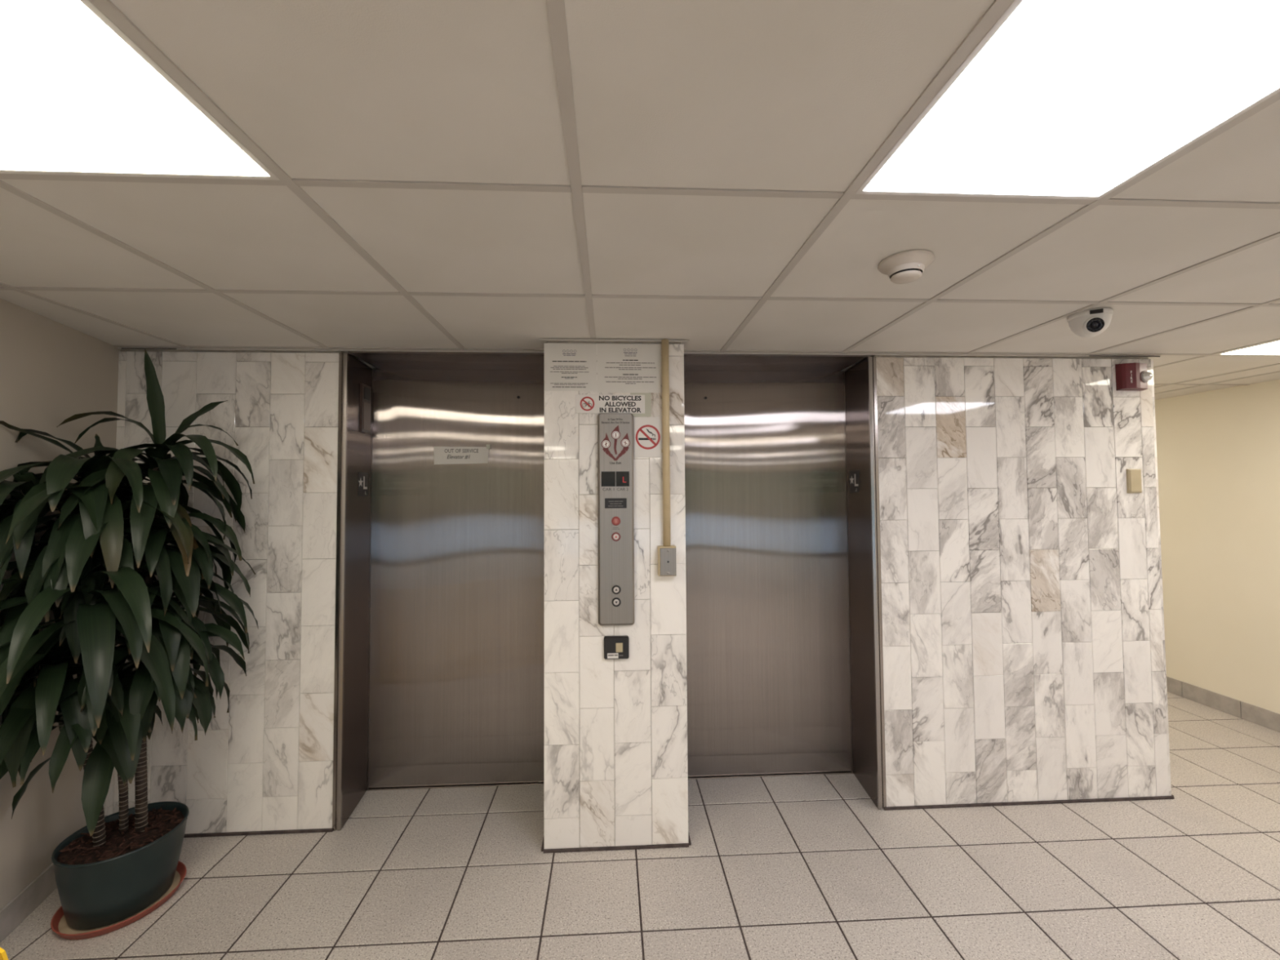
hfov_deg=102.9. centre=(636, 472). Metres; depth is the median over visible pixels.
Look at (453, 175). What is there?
ceiling
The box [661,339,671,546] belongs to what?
conduit
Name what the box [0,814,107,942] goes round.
baseboard
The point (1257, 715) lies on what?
baseboard
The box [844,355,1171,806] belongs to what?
wall
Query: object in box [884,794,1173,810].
trim
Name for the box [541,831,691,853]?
trim
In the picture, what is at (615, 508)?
panel
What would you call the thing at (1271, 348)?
recessed light
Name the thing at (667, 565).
switch box
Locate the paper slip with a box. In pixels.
[630,392,651,417]
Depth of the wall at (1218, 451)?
3.48 m
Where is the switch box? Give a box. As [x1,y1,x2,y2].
[657,545,676,576]
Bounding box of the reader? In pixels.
[604,635,628,659]
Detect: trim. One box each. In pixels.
[116,347,544,352]
[183,828,333,837]
[538,338,688,342]
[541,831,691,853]
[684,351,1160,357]
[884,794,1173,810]
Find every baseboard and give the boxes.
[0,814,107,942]
[1166,676,1279,732]
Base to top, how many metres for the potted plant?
2.095 m
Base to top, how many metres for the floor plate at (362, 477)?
0.116 m
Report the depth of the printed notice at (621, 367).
2.26 m
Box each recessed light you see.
[0,0,279,180]
[854,0,1279,199]
[1214,340,1279,355]
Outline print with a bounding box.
[608,654,622,656]
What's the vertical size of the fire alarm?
0.134 m
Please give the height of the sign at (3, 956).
0.739 m
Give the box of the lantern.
[359,383,371,433]
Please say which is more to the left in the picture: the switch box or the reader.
the reader
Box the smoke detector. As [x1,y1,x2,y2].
[877,249,934,284]
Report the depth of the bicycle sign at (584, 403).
2.25 m
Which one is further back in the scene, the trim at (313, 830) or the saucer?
the trim at (313, 830)
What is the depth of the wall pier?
2.21 m
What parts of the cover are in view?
lid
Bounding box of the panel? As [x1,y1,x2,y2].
[597,413,634,625]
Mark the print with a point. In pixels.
(608, 655)
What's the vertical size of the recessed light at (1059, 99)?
0.032 m
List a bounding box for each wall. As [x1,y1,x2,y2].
[0,297,120,910]
[105,349,374,834]
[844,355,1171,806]
[1154,379,1279,714]
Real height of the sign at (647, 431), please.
0.179 m
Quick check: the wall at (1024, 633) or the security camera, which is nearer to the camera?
the security camera
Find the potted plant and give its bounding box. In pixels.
[0,347,258,929]
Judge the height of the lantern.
0.240 m
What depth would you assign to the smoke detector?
1.46 m
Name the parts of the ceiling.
panel, panel, panel, panel, panel, panel, panel, panel, panel, panel, panel, panel, panel, panel, panel, panel, panel, panel, panel, panel, panel, panel, panel, panel, panel, panel, panel, panel, panel, panel, panel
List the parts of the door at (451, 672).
casing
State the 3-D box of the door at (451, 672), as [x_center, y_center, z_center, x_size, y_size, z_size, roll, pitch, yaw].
[-0.902,0.527,2.562,0.992,2.210,0.386,0,-2,-3]
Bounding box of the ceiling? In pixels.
[0,0,1279,399]
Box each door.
[332,351,544,831]
[684,353,886,809]
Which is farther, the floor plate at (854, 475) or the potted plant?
the floor plate at (854, 475)
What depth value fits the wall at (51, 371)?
1.92 m
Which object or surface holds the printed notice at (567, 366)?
attached to the wall pier
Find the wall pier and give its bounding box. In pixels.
[543,341,688,848]
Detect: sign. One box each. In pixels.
[0,947,8,959]
[575,394,644,413]
[633,417,662,457]
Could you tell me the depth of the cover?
2.55 m
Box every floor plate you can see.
[357,472,368,495]
[849,470,859,492]
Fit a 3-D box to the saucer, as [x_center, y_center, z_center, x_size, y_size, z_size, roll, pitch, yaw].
[-1.930,1.599,1.916,0.359,0.031,0.359,0,-2,-3]
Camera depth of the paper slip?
2.26 m
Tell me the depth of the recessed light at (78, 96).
0.88 m
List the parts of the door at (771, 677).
casing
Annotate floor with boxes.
[0,692,1279,959]
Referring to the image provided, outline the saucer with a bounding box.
[50,861,186,939]
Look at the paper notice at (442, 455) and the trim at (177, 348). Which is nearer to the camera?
the trim at (177, 348)
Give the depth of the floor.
1.99 m
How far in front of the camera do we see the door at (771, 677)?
2.77 m
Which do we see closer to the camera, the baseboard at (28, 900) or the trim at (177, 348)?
the baseboard at (28, 900)
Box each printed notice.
[544,343,596,391]
[596,343,661,392]
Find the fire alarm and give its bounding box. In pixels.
[1115,362,1152,391]
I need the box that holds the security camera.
[1066,307,1113,337]
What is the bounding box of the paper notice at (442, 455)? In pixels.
[434,444,489,464]
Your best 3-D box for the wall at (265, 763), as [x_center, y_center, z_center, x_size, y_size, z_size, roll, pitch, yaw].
[-2.067,0.531,2.627,1.333,2.219,0.618,0,-2,-3]
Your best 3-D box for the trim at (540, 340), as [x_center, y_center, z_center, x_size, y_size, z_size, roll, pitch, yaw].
[-0.096,-0.593,2.252,0.662,0.024,0.021,0,-2,-3]
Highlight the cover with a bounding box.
[1125,469,1142,493]

